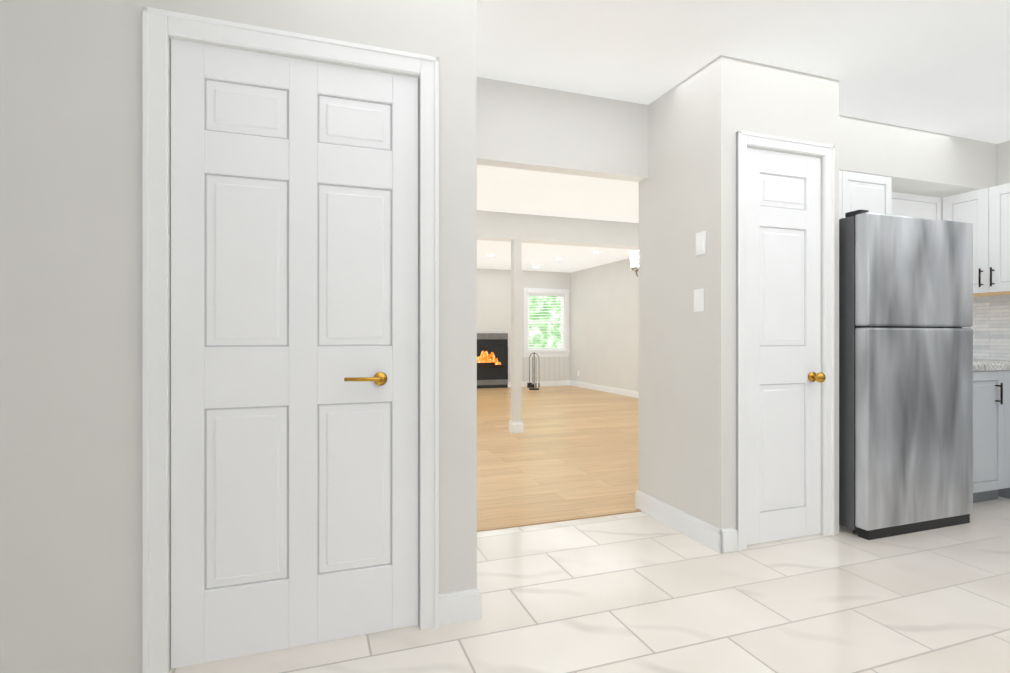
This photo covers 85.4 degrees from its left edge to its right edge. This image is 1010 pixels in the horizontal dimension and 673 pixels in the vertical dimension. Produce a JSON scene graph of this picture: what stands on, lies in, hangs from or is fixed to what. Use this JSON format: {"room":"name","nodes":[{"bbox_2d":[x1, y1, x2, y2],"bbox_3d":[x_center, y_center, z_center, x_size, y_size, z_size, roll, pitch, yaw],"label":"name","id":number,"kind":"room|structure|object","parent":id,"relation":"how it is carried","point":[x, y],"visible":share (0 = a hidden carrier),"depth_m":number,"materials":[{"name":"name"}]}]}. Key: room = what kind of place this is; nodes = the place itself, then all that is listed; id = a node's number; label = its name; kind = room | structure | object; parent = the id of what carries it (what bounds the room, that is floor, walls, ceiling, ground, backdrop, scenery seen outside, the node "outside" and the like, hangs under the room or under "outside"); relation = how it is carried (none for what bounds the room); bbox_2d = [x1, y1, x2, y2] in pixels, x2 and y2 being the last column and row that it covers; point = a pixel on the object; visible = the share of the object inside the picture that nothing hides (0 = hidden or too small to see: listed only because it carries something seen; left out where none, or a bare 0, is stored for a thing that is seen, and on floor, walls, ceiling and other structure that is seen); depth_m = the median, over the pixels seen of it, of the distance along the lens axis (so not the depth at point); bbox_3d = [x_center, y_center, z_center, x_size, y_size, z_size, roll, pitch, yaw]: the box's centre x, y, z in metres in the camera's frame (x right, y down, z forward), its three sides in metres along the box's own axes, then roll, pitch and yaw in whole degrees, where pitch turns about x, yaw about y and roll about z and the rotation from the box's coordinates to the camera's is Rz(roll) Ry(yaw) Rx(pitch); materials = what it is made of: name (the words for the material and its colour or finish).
{"room":"kitchen","nodes":[
{"label":"kitchen","id":0,"kind":"room"},
{"bbox_2d":[0,0,476,672],"bbox_3d":[-1.151,-0.160,1.725,2.182,2.420,0.100,0,0,-19],"label":"wall","id":1,"kind":"structure","parent":0,"point":[70,336],"depth_m":1.63,"materials":[{"name":"paint"}]},
{"bbox_2d":[142,6,438,672],"bbox_3d":[-0.691,0.022,1.875,0.918,2.055,0.124,0,0,-19],"label":"door frame","id":2,"kind":"structure","parent":1,"relation":"attached to","point":[159,26],"depth_m":1.70,"materials":[{"name":"white wood"}]},
{"bbox_2d":[171,39,417,668],"bbox_3d":[-0.677,0.054,1.835,0.780,1.980,0.096,0,0,-19],"label":"closet door","id":3,"kind":"structure","parent":1,"relation":"in","point":[294,352],"depth_m":1.83,"materials":[{"name":"white wood"}]},
{"bbox_2d":[439,588,480,625],"bbox_3d":[-0.171,0.995,2.011,0.172,0.110,0.014,0,0,-19],"label":"baseboard","id":4,"kind":"structure","parent":1,"relation":"attached to","point":[460,606],"depth_m":2.01,"materials":[{"name":"white wood"}]},
{"bbox_2d":[477,269,570,381],"bbox_3d":[-1.771,-0.162,10.697,7.000,2.420,0.150,0,0,-19],"label":"wall","id":5,"kind":"structure","parent":0,"point":[493,300],"depth_m":11.24,"materials":[{"name":"paint"}]},
{"bbox_2d":[508,380,570,386],"bbox_3d":[0.740,0.993,11.499,1.458,0.110,0.014,0,0,-19],"label":"baseboard","id":6,"kind":"structure","parent":5,"relation":"attached to","point":[555,383],"depth_m":11.56,"materials":[{"name":"white wood"}]},
{"bbox_2d":[523,288,569,356],"bbox_3d":[0.870,-0.292,11.568,1.060,1.440,0.130,0,0,-19],"label":"living room window","id":7,"kind":"structure","parent":5,"relation":"in","point":[545,352],"depth_m":11.59,"materials":[{"name":"white wood"}]},
{"bbox_2d":[528,290,565,348],"bbox_3d":[0.877,-0.352,11.547,0.880,1.240,0.086,0,0,-19],"label":"window blinds","id":8,"kind":"object","parent":7,"relation":"attached to","point":[557,294],"visible":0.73,"depth_m":11.55,"materials":[{"name":"white plastic"}]},
{"bbox_2d":[524,357,568,381],"bbox_3d":[0.879,0.684,11.541,1.048,0.503,0.024,0,0,-19],"label":"radiator","id":9,"kind":"object","parent":5,"relation":"attached to","point":[551,368],"visible":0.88,"depth_m":11.54,"materials":[{"name":"paint"}]},
{"bbox_2d":[169,385,1009,672],"bbox_3d":[0.027,1.079,5.393,7.250,0.060,11.450,0,0,-19],"label":"floor","id":10,"kind":"structure","parent":0,"point":[638,592],"depth_m":2.26,"materials":[{"name":"tile"}]},
{"bbox_2d":[477,333,507,388],"bbox_3d":[-0.382,0.490,11.058,0.940,1.115,0.094,0,0,-19],"label":"fireplace","id":11,"kind":"object","parent":10,"relation":"on","point":[492,360],"visible":0.56,"depth_m":11.10,"materials":[{"name":"black metal"}]},
{"bbox_2d":[509,239,523,432],"bbox_3d":[0.123,-0.005,5.989,0.130,2.108,0.130,0,0,-19],"label":"column","id":12,"kind":"structure","parent":10,"relation":"on","point":[516,424],"depth_m":5.95,"materials":[{"name":"paint"}]},
{"bbox_2d":[527,352,539,389],"bbox_3d":[0.560,0.681,10.806,0.257,0.735,0.200,0,0,-19],"label":"fireplace tools","id":13,"kind":"object","parent":10,"relation":"on","point":[531,386],"visible":1,"depth_m":10.79,"materials":[{"name":"black metal"}]},
{"bbox_2d":[477,509,640,531],"bbox_3d":[0.222,1.046,3.086,1.278,0.006,0.034,0,0,-19],"label":"trim","id":14,"kind":"structure","parent":10,"relation":"on","point":[554,520],"depth_m":3.10,"materials":[{"name":"brown wood"}]},
{"bbox_2d":[839,209,972,539],"bbox_3d":[2.128,0.193,3.278,0.830,1.712,0.720,0,0,-19],"label":"fridge","id":15,"kind":"object","parent":10,"relation":"on","point":[905,380],"visible":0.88,"depth_m":2.91,"materials":[{"name":"metal"}]},
{"bbox_2d":[973,370,1009,502],"bbox_3d":[3.115,0.630,3.388,1.043,0.838,1.219,0,0,-19],"label":"base cabinet","id":16,"kind":"object","parent":10,"relation":"on","point":[991,435],"visible":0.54,"depth_m":3.37,"materials":[{"name":"white wood"}]},
{"bbox_3d":[3.176,0.631,1.304,2.318,0.838,1.226,0,0,-19],"label":"base cabinet","id":17,"kind":"object","parent":10,"relation":"on","visible":0},
{"bbox_2d":[973,361,1009,370],"bbox_3d":[2.801,0.189,3.589,0.585,0.040,0.630,0,0,-19],"label":"countertop","id":18,"kind":"structure","parent":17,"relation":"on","point":[987,365],"depth_m":3.37,"materials":[{"name":"stone"}]},
{"bbox_2d":[973,360,1009,361],"bbox_3d":[3.398,0.189,3.489,0.442,0.040,1.219,0,0,-19],"label":"countertop","id":19,"kind":"structure","parent":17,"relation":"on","point":[973,360],"depth_m":3.86,"materials":[{"name":"stone"}]},
{"bbox_2d":[571,258,638,391],"bbox_3d":[2.772,-0.162,8.127,0.150,2.420,7.728,0,0,-19],"label":"wall","id":20,"kind":"structure","parent":0,"point":[604,324],"depth_m":10.32,"materials":[{"name":"paint"}]},
{"bbox_2d":[570,380,638,397],"bbox_3d":[2.692,0.994,8.108,0.014,0.110,7.738,0,0,-19],"label":"baseboard","id":21,"kind":"structure","parent":20,"relation":"attached to","point":[625,392],"depth_m":10.29,"materials":[{"name":"white wood"}]},
{"bbox_2d":[630,250,638,276],"bbox_3d":[0.854,-0.447,3.446,0.084,0.191,0.182,0,0,-19],"label":"sconce","id":22,"kind":"object","parent":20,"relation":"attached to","point":[634,258],"visible":0.48,"depth_m":3.46,"materials":[{"name":"white metal"}]},
{"bbox_2d":[477,77,942,219],"bbox_3d":[0.779,-0.161,3.267,6.850,2.420,0.100,0,0,-19],"label":"wall","id":23,"kind":"structure","parent":0,"point":[527,127],"depth_m":3.05,"materials":[{"name":"paint"}]},
{"bbox_2d":[839,170,891,218],"bbox_3d":[2.048,-0.863,3.517,0.872,0.335,0.264,0,0,-19],"label":"upper cabinet","id":24,"kind":"object","parent":23,"relation":"attached to","point":[870,193],"visible":0.21,"depth_m":3.46,"materials":[{"name":"white wood"}]},
{"bbox_2d":[892,192,940,219],"bbox_3d":[2.782,-0.646,3.864,0.733,0.710,0.100,0,0,-19],"label":"upper cabinet","id":25,"kind":"object","parent":23,"relation":"attached to","point":[913,205],"visible":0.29,"depth_m":3.86,"materials":[{"name":"white wood"}]},
{"bbox_2d":[639,55,838,534],"bbox_3d":[1.301,-0.161,3.128,0.780,2.420,0.710,0,0,-19],"label":"wall","id":26,"kind":"structure","parent":0,"point":[699,119],"depth_m":2.86,"materials":[{"name":"paint"}]},
{"bbox_2d":[635,490,722,552],"bbox_3d":[0.926,0.995,2.996,0.014,0.110,0.738,0,0,-19],"label":"baseboard","id":27,"kind":"structure","parent":26,"relation":"attached to","point":[699,530],"depth_m":2.93,"materials":[{"name":"white wood"}]},
{"bbox_2d":[694,289,703,311],"bbox_3d":[0.994,-0.185,2.807,0.009,0.116,0.072,0,0,-19],"label":"light switch","id":28,"kind":"object","parent":26,"relation":"attached to","point":[698,300],"visible":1,"depth_m":2.80,"materials":[{"name":"plastic"}]},
{"bbox_2d":[696,231,705,255],"bbox_3d":[0.999,-0.475,2.793,0.009,0.116,0.072,0,0,-19],"label":"light switch","id":29,"kind":"object","parent":26,"relation":"attached to","point":[700,243],"visible":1,"depth_m":2.79,"materials":[{"name":"plastic"}]},
{"bbox_2d":[719,527,737,552],"bbox_3d":[1.089,0.995,2.670,0.103,0.110,0.014,0,0,-19],"label":"baseboard","id":30,"kind":"structure","parent":26,"relation":"attached to","point":[730,539],"depth_m":2.66,"materials":[{"name":"white wood"}]},
{"bbox_2d":[736,131,834,550],"bbox_3d":[1.436,0.021,2.787,0.630,2.056,0.024,0,0,-19],"label":"door frame","id":31,"kind":"structure","parent":26,"relation":"attached to","point":[744,139],"depth_m":2.78,"materials":[{"name":"white wood"}]},
{"bbox_2d":[747,148,825,544],"bbox_3d":[1.434,0.049,2.787,0.514,1.985,0.109,0,0,-19],"label":"door","id":32,"kind":"structure","parent":31,"relation":"attached to","point":[786,377],"depth_m":2.81,"materials":[{"name":"white wood"}]},
{"bbox_2d":[477,0,1009,272],"bbox_3d":[0.027,-1.393,5.393,7.250,0.115,11.450,0,0,-19],"label":"ceiling","id":33,"kind":"structure","parent":0,"point":[939,66],"depth_m":2.70,"materials":[{"name":"paint"}]},
{"bbox_2d":[487,251,600,266],"bbox_3d":[0.089,-1.366,7.616,3.600,0.009,5.650,0,0,-19],"label":"recessed light","id":34,"kind":"object","parent":33,"relation":"in","point":[555,258],"visible":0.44,"depth_m":9.19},
{"bbox_2d":[477,210,638,249],"bbox_3d":[-0.169,-1.216,5.945,6.846,0.309,0.198,0,0,-19],"label":"beam","id":35,"kind":"structure","parent":33,"relation":"attached to","point":[509,227],"depth_m":6.11,"materials":[{"name":"paint"}]},
{"bbox_2d":[839,115,996,197],"bbox_3d":[2.543,-1.203,3.694,1.936,0.334,0.268,0,0,-19],"label":"wall","id":36,"kind":"structure","parent":0,"point":[918,162],"depth_m":3.64,"materials":[{"name":"paint"}]},
{"bbox_2d":[973,140,1009,360],"bbox_3d":[4.028,-0.161,2.630,0.150,2.420,3.470,0,0,-19],"label":"wall","id":37,"kind":"structure","parent":0,"point":[1003,162],"depth_m":3.86,"materials":[{"name":"paint"}]},
{"bbox_2d":[943,183,1009,296],"bbox_3d":[3.464,-0.646,3.445,0.346,0.710,1.137,0,0,-19],"label":"upper cabinet","id":38,"kind":"object","parent":37,"relation":"attached to","point":[985,212],"visible":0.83,"depth_m":3.67,"materials":[{"name":"white wood"}]},
{"bbox_2d":[962,295,1009,359],"bbox_3d":[3.943,-0.076,2.626,0.010,0.488,3.216,0,0,-19],"label":"backsplash","id":39,"kind":"structure","parent":37,"relation":"attached to","point":[990,327],"depth_m":3.90,"materials":[{"name":"tile"}]},
{"label":"outside","id":40,"kind":"structure","parent":0,"visible":0},
{"bbox_2d":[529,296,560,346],"bbox_3d":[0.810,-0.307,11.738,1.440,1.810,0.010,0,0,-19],"label":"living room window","id":41,"kind":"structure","parent":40,"point":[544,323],"depth_m":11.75,"materials":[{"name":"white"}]}
]}

